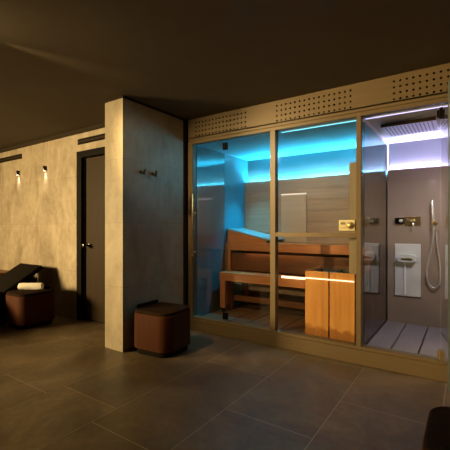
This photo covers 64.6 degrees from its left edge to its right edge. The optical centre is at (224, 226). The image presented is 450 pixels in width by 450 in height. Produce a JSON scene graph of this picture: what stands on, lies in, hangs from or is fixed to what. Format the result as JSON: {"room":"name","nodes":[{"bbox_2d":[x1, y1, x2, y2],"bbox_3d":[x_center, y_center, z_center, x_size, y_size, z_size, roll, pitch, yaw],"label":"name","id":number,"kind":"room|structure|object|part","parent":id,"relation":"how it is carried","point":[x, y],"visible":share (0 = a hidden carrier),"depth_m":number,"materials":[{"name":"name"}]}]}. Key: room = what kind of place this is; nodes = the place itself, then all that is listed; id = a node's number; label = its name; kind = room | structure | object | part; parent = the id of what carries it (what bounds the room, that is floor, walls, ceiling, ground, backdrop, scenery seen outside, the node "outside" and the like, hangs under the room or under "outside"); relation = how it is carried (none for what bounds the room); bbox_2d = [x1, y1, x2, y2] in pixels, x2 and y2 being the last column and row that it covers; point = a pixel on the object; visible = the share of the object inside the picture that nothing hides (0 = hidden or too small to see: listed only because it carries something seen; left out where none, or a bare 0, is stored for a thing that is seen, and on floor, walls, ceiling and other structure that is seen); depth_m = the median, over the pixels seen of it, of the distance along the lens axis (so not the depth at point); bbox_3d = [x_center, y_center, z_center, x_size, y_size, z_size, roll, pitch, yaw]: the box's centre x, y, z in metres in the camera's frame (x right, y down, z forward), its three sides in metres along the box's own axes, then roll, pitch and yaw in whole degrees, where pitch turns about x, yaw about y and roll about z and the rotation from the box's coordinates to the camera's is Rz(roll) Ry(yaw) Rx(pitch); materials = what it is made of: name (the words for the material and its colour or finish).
{"room":"spa relaxation room","nodes":[
{"label":"spa relaxation room","id":0,"kind":"room"},
{"bbox_2d":[0,128,104,318],"bbox_3d":[-3.094,-0.033,5.494,5.315,2.465,0.120,0,0,34],"label":"wall","id":1,"kind":"structure","parent":0,"point":[38,207],"depth_m":5.04,"materials":[{"name":"beige paint"}]},
{"bbox_2d":[0,154,21,162],"bbox_3d":[-3.757,-1.081,5.867,1.600,0.075,0.009,0,0,34],"label":"air slot","id":2,"kind":"object","parent":1,"relation":"attached to","point":[18,156],"visible":1,"depth_m":5.60,"materials":[{"name":"black metal"}]},
{"bbox_2d":[0,122,104,152],"bbox_3d":[-3.131,-1.235,5.439,5.315,0.060,0.011,0,0,34],"label":"trim","id":3,"kind":"structure","parent":1,"relation":"attached to","point":[100,125],"depth_m":4.87,"materials":[{"name":"brown paint"}]},
{"bbox_2d":[77,146,104,323],"bbox_3d":[-1.496,0.113,4.382,0.990,2.175,0.170,0,0,34],"label":"door","id":4,"kind":"structure","parent":1,"relation":"in","point":[91,162],"depth_m":4.53,"materials":[{"name":"brown wood"}]},
{"bbox_2d":[78,133,104,144],"bbox_3d":[-1.509,-1.099,4.344,0.970,0.073,0.009,0,0,34],"label":"air slot","id":5,"kind":"object","parent":1,"relation":"attached to","point":[100,136],"visible":0.57,"depth_m":4.45,"materials":[{"name":"black metal"}]},
{"bbox_2d":[105,98,182,351],"bbox_3d":[-0.842,-0.018,3.844,0.265,2.436,0.878,0,0,34],"label":"wall pillar","id":6,"kind":"structure","parent":0,"point":[144,213],"depth_m":3.57,"materials":[{"name":"grey concrete"}]},
{"bbox_2d":[106,95,182,119],"bbox_3d":[-0.841,-1.251,3.846,0.259,0.028,0.874,0,0,34],"label":"trim","id":7,"kind":"structure","parent":6,"relation":"attached to","point":[121,96],"depth_m":3.63,"materials":[{"name":"brown paint"}]},
{"bbox_2d":[183,119,187,304],"bbox_3d":[-0.564,-0.033,4.277,0.240,2.465,0.149,0,0,34],"label":"trim","id":8,"kind":"structure","parent":6,"relation":"attached to","point":[185,122],"depth_m":4.21,"materials":[{"name":"black"}]},
{"bbox_2d":[0,0,449,148],"bbox_3d":[-2.849,-1.315,1.144,10.600,0.100,7.900,0,0,34],"label":"ceiling","id":9,"kind":"structure","parent":0,"point":[61,61],"depth_m":2.58,"materials":[{"name":"paint"}]},
{"bbox_2d":[0,314,449,449],"bbox_3d":[-3.072,1.250,0.457,11.400,0.100,9.168,0,0,34],"label":"floor","id":10,"kind":"structure","parent":0,"point":[61,388],"depth_m":2.49,"materials":[{"name":"tile"}]},
{"bbox_2d":[0,269,7,275],"bbox_3d":[-3.554,0.940,5.426,0.550,0.520,0.420,0,0,34],"label":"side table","id":11,"kind":"object","parent":10,"relation":"on","point":[2,272],"visible":0.15,"depth_m":5.44,"materials":[{"name":"brown wood"}]},
{"bbox_2d":[0,263,42,319],"bbox_3d":[-3.217,0.858,4.176,0.570,0.683,1.908,0,0,34],"label":"lounger","id":12,"kind":"object","parent":10,"relation":"on","point":[21,273],"visible":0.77,"depth_m":4.68,"materials":[{"name":"black"}]},
{"bbox_2d":[0,291,3,299],"bbox_3d":[-3.354,0.850,3.974,0.570,0.099,1.420,0,0,34],"label":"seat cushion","id":13,"kind":"object","parent":12,"relation":"on","point":[1,292],"depth_m":4.38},
{"bbox_3d":[-2.821,0.680,4.760,0.570,0.326,0.496,0,0,34],"label":"backrest","id":14,"kind":"part","parent":12,"relation":"part of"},
{"bbox_2d":[6,285,54,329],"bbox_3d":[-2.404,0.976,4.405,0.430,0.446,0.460,0,0,32],"label":"pouf","id":15,"kind":"object","parent":10,"relation":"on","point":[25,309],"visible":0.85,"depth_m":4.24,"materials":[{"name":"brown leather"}]},
{"bbox_2d":[6,288,53,296],"bbox_3d":[-2.404,0.800,4.405,0.418,0.030,0.448,0,0,32],"label":"cushion","id":16,"kind":"object","parent":15,"relation":"on","point":[45,291],"depth_m":4.29,"materials":[{"name":"brown leather"}]},
{"bbox_2d":[18,283,43,289],"bbox_3d":[-2.438,0.743,4.470,0.290,0.084,0.095,0,0,-4],"label":"rolled towel","id":17,"kind":"object","parent":15,"relation":"on","point":[21,286],"visible":1,"depth_m":4.43,"materials":[{"name":"white fabric"}]},
{"bbox_2d":[134,299,189,357],"bbox_3d":[-0.610,0.976,3.487,0.460,0.446,0.430,0,0,30],"label":"pouf","id":18,"kind":"object","parent":10,"relation":"on","point":[161,329],"visible":1,"depth_m":3.32,"materials":[{"name":"brown leather"}]},
{"bbox_2d":[135,302,189,316],"bbox_3d":[-0.610,0.800,3.487,0.448,0.030,0.418,0,0,30],"label":"cushion","id":19,"kind":"object","parent":18,"relation":"on","point":[150,309],"depth_m":3.39,"materials":[{"name":"brown leather"}]},
{"bbox_2d":[188,63,449,391],"bbox_3d":[0.775,-0.032,3.082,3.272,2.464,0.686,0,0,34],"label":"frame","id":20,"kind":"object","parent":10,"relation":"on","point":[430,86],"visible":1,"depth_m":3.20,"materials":[{"name":"beige wood"}]},
{"bbox_3d":[-0.390,0.037,4.219,0.067,2.018,0.070,0,0,34],"label":"post","id":21,"kind":"part","parent":20,"relation":"part of","materials":[{"name":"beige metal"}]},
{"bbox_3d":[-0.377,-0.020,4.131,0.016,0.720,0.016,0,0,34],"label":"pull handle","id":22,"kind":"part","parent":20,"relation":"part of","materials":[{"name":"gold metal"}]},
{"bbox_3d":[0.500,0.037,3.617,0.058,2.018,0.070,0,0,34],"label":"post","id":23,"kind":"part","parent":20,"relation":"part of","materials":[{"name":"beige wood"}]},
{"bbox_3d":[0.937,-1.009,3.321,3.272,0.074,0.070,0,0,34],"label":"header rail","id":24,"kind":"part","parent":20,"relation":"part of","materials":[{"name":"beige metal"}]},
{"bbox_3d":[0.939,1.123,3.324,3.272,0.152,0.102,0,0,34],"label":"sill","id":25,"kind":"part","parent":20,"relation":"part of","materials":[{"name":"beige metal"}]},
{"bbox_2d":[281,120,355,132],"bbox_3d":[0.887,-0.965,3.424,0.750,0.008,0.015,0,0,34],"label":"light line","id":26,"kind":"object","parent":20,"relation":"attached to","point":[351,120],"visible":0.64,"depth_m":3.40,"materials":[{"name":"white paint"}]},
{"bbox_3d":[0.937,-1.151,3.321,3.272,0.227,0.070,0,0,34],"label":"header panel","id":27,"kind":"part","parent":20,"relation":"part of","materials":[{"name":"beige metal"}]},
{"bbox_2d":[339,220,354,230],"bbox_3d":[1.101,-0.015,3.220,0.143,0.098,0.020,0,0,34],"label":"control panel","id":28,"kind":"object","parent":20,"relation":"attached to","point":[344,225],"visible":1,"depth_m":3.22,"materials":[{"name":"gold metal"}]},
{"bbox_3d":[1.191,0.037,3.149,0.041,2.018,0.070,0,0,34],"label":"post","id":29,"kind":"part","parent":20,"relation":"part of","materials":[{"name":"beige metal"}]},
{"bbox_2d":[366,106,441,118],"bbox_3d":[1.748,-0.965,2.841,1.190,0.008,0.015,0,0,34],"label":"light line","id":30,"kind":"object","parent":20,"relation":"attached to","point":[436,106],"visible":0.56,"depth_m":2.99,"materials":[{"name":"white paint"}]},
{"bbox_3d":[1.552,0.058,2.514,0.008,1.955,0.608,0,0,28],"label":"shower door","id":31,"kind":"part","parent":20,"relation":"part of","materials":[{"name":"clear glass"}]},
{"bbox_2d":[421,406,449,449],"bbox_3d":[0.978,0.976,1.307,0.430,0.446,0.460,0,0,34],"label":"pouf","id":32,"kind":"object","parent":10,"relation":"on","point":[437,430],"visible":1,"depth_m":1.37,"materials":[{"name":"black leather"}]},
{"bbox_2d":[245,171,385,319],"bbox_3d":[1.073,0.228,4.632,1.882,1.744,0.034,0,0,34],"label":"wall","id":33,"kind":"structure","parent":0,"point":[327,197],"depth_m":4.50,"materials":[{"name":"brown wood"}]},
{"bbox_2d":[281,193,305,241],"bbox_3d":[0.907,-0.123,4.711,0.352,0.640,0.020,0,0,34],"label":"wall panel","id":34,"kind":"object","parent":33,"relation":"attached to","point":[293,206],"visible":1,"depth_m":4.71,"materials":[{"name":"brown wood"}]},
{"bbox_2d":[196,105,441,160],"bbox_3d":[1.333,-1.000,3.913,3.280,0.060,1.345,0,0,34],"label":"ceiling","id":35,"kind":"structure","parent":0,"point":[341,136],"depth_m":3.95,"materials":[{"name":"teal paint"}]},
{"bbox_2d":[381,116,438,136],"bbox_3d":[1.753,-0.946,3.365,0.442,0.048,0.442,0,0,34],"label":"shower head","id":36,"kind":"object","parent":35,"relation":"attached to","point":[426,124],"visible":1,"depth_m":3.30},
{"bbox_2d":[248,138,440,320],"bbox_3d":[1.640,0.065,4.366,3.280,2.070,0.050,0,0,34],"label":"wall","id":37,"kind":"structure","parent":0,"point":[427,152],"depth_m":4.37,"materials":[{"name":"grey"}]},
{"bbox_2d":[388,166,440,327],"bbox_3d":[2.369,0.225,3.754,1.204,1.750,0.034,0,0,34],"label":"shower wall","id":38,"kind":"structure","parent":0,"point":[411,191],"depth_m":3.90,"materials":[{"name":"grey tile"}]},
{"bbox_2d":[395,218,403,223],"bbox_3d":[1.952,-0.070,3.989,0.088,0.067,0.045,0,0,34],"label":"shower control","id":39,"kind":"object","parent":38,"relation":"attached to","point":[397,220],"visible":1,"depth_m":3.98,"materials":[{"name":"black plastic"}]},
{"bbox_2d":[395,244,420,296],"bbox_3d":[2.014,0.478,3.934,0.258,0.580,0.067,0,0,34],"label":"waterfall panel","id":40,"kind":"object","parent":38,"relation":"attached to","point":[407,256],"visible":1,"depth_m":3.94,"materials":[{"name":"silver metal"}]},
{"bbox_3d":[2.008,0.345,3.931,0.190,0.084,0.050,0,0,34],"label":"spout","id":41,"kind":"part","parent":40,"relation":"part of","materials":[{"name":"silver metal"}]},
{"bbox_2d":[404,216,420,226],"bbox_3d":[2.054,-0.057,3.908,0.164,0.117,0.065,0,0,34],"label":"shower mixer","id":42,"kind":"object","parent":38,"relation":"attached to","point":[413,221],"visible":1,"depth_m":3.92,"materials":[{"name":"gold metal"}]},
{"bbox_2d":[426,200,440,288],"bbox_3d":[2.221,0.187,3.796,0.098,0.936,0.112,0,0,-16],"label":"shower","id":43,"kind":"object","parent":38,"relation":"attached to","point":[433,223],"visible":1,"depth_m":3.77,"materials":[{"name":"silver metal"}]},
{"bbox_3d":[1.329,1.150,3.925,3.400,0.100,1.330,0,0,34],"label":"floor","id":44,"kind":"structure","parent":0,"visible":0},
{"bbox_2d":[203,302,256,317],"bbox_3d":[0.072,1.085,4.631,0.197,0.030,1.070,0,0,34],"label":"board","id":45,"kind":"object","parent":44,"relation":"on","point":[219,313],"visible":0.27,"depth_m":4.60,"materials":[{"name":"brown wood"}]},
{"bbox_2d":[219,270,304,311],"bbox_3d":[0.508,0.810,4.248,1.262,0.520,0.220,0,0,34],"label":"bench","id":46,"kind":"object","parent":45,"relation":"on","point":[230,276],"visible":0.6,"depth_m":4.35,"materials":[{"name":"brown wood"}]},
{"bbox_3d":[-0.022,0.847,4.512,0.076,0.346,0.040,0,0,34],"label":"leg","id":47,"kind":"part","parent":46,"relation":"part of","materials":[{"name":"brown wood"}]},
{"bbox_3d":[0.068,0.872,4.645,0.060,0.395,0.038,0,0,34],"label":"leg","id":48,"kind":"part","parent":46,"relation":"part of","materials":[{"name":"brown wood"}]},
{"bbox_3d":[0.459,0.622,4.176,1.262,0.104,0.030,0,0,34],"label":"rail","id":49,"kind":"part","parent":46,"relation":"part of","materials":[{"name":"brown wood"}]},
{"bbox_2d":[226,241,381,328],"bbox_3d":[0.908,0.635,4.417,1.848,0.870,0.494,0,0,34],"label":"bench","id":50,"kind":"object","parent":45,"relation":"on","point":[245,261],"visible":0.76,"depth_m":4.13,"materials":[{"name":"brown wood"}]},
{"bbox_3d":[0.050,0.662,4.729,0.076,0.716,0.040,0,0,34],"label":"leg","id":51,"kind":"part","parent":50,"relation":"part of","materials":[{"name":"brown wood"}]},
{"bbox_3d":[0.298,0.687,5.095,0.060,0.765,0.038,0,0,34],"label":"leg","id":52,"kind":"part","parent":50,"relation":"part of","materials":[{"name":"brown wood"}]},
{"bbox_2d":[227,228,283,242],"bbox_3d":[0.409,0.108,4.758,0.618,0.182,0.470,0,0,34],"label":"headrest cover","id":53,"kind":"object","parent":50,"relation":"on","point":[245,235],"visible":0.91,"depth_m":4.64,"materials":[{"name":"brown wood"}]},
{"bbox_3d":[0.779,0.252,4.224,1.846,0.104,0.030,0,0,34],"label":"rail","id":54,"kind":"part","parent":50,"relation":"part of","materials":[{"name":"brown wood"}]},
{"bbox_3d":[1.507,0.662,3.742,0.076,0.716,0.040,0,0,34],"label":"leg","id":55,"kind":"part","parent":50,"relation":"part of","materials":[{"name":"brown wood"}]},
{"bbox_3d":[1.755,0.687,4.108,0.060,0.765,0.038,0,0,34],"label":"leg","id":56,"kind":"part","parent":50,"relation":"part of","materials":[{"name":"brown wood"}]},
{"bbox_2d":[218,303,269,320],"bbox_3d":[0.243,1.085,4.515,0.197,0.030,1.070,0,0,34],"label":"board","id":57,"kind":"object","parent":44,"relation":"on","point":[242,312],"visible":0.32,"depth_m":4.51,"materials":[{"name":"brown wood"}]},
{"bbox_2d":[232,306,282,323],"bbox_3d":[0.415,1.085,4.399,0.197,0.030,1.070,0,0,34],"label":"board","id":58,"kind":"object","parent":44,"relation":"on","point":[262,312],"visible":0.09,"depth_m":4.30,"materials":[{"name":"brown wood"}]},
{"bbox_2d":[247,307,297,325],"bbox_3d":[0.586,1.085,4.283,0.197,0.030,1.070,0,0,34],"label":"board","id":59,"kind":"object","parent":44,"relation":"on","point":[265,320],"visible":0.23,"depth_m":4.21,"materials":[{"name":"brown wood"}]},
{"bbox_2d":[263,309,304,329],"bbox_3d":[0.758,1.085,4.167,0.197,0.030,1.070,0,0,34],"label":"board","id":60,"kind":"object","parent":44,"relation":"on","point":[283,322],"visible":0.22,"depth_m":4.16,"materials":[{"name":"brown wood"}]},
{"bbox_2d":[281,317,304,332],"bbox_3d":[0.929,1.085,4.051,0.197,0.030,1.070,0,0,34],"label":"board","id":61,"kind":"object","parent":44,"relation":"on","point":[298,326],"visible":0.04,"depth_m":3.83,"materials":[{"name":"brown wood"}]},
{"bbox_2d":[363,319,382,342],"bbox_3d":[1.443,1.085,3.702,0.197,0.030,1.070,0,0,34],"label":"board","id":62,"kind":"object","parent":44,"relation":"on","point":[376,323],"visible":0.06,"depth_m":3.72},
{"bbox_2d":[363,119,388,344],"bbox_3d":[1.569,0.065,3.668,0.022,2.068,1.165,0,0,34],"label":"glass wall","id":63,"kind":"structure","parent":44,"relation":"on","point":[365,121],"depth_m":3.70,"materials":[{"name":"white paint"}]},
{"bbox_2d":[367,321,405,348],"bbox_3d":[1.635,1.085,3.574,0.192,0.030,1.072,0,0,34],"label":"board","id":64,"kind":"object","parent":44,"relation":"on","point":[387,336],"visible":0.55,"depth_m":3.51,"materials":[{"name":"grey wood"}]},
{"bbox_2d":[392,323,427,353],"bbox_3d":[1.807,1.085,3.457,0.201,0.030,1.072,0,0,34],"label":"board","id":65,"kind":"object","parent":44,"relation":"on","point":[412,336],"visible":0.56,"depth_m":3.42,"materials":[{"name":"grey wood"}]},
{"bbox_2d":[419,326,440,356],"bbox_3d":[1.983,1.085,3.338,0.200,0.030,1.072,0,0,34],"label":"board","id":66,"kind":"object","parent":44,"relation":"on","point":[432,341],"visible":0.39,"depth_m":3.30,"materials":[{"name":"grey wood"}]},
{"bbox_3d":[1.101,1.085,3.934,0.197,0.030,1.070,0,0,34],"label":"board","id":67,"kind":"object","parent":44,"relation":"on","visible":0},
{"bbox_2d":[305,267,365,342],"bbox_3d":[1.110,0.751,3.573,0.477,0.638,0.438,0,0,34],"label":"heater","id":68,"kind":"object","parent":67,"relation":"on","point":[330,294],"visible":0.94,"depth_m":3.41,"materials":[{"name":"brown wood"}]},
{"bbox_3d":[-0.039,0.065,4.751,0.068,2.070,1.195,0,0,34],"label":"wall","id":69,"kind":"structure","parent":0,"visible":0},
{"bbox_2d":[196,146,223,315],"bbox_3d":[-0.175,0.066,4.478,0.012,2.069,0.580,0,0,34],"label":"wall panel","id":70,"kind":"object","parent":69,"relation":"attached to","point":[209,163],"depth_m":4.42,"materials":[{"name":"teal glass"}]},
{"bbox_2d":[224,154,247,307],"bbox_3d":[0.159,0.066,4.972,0.012,2.069,0.607,0,0,34],"label":"wall panel","id":71,"kind":"object","parent":69,"relation":"attached to","point":[235,169],"depth_m":4.92,"materials":[{"name":"teal"}]}
]}

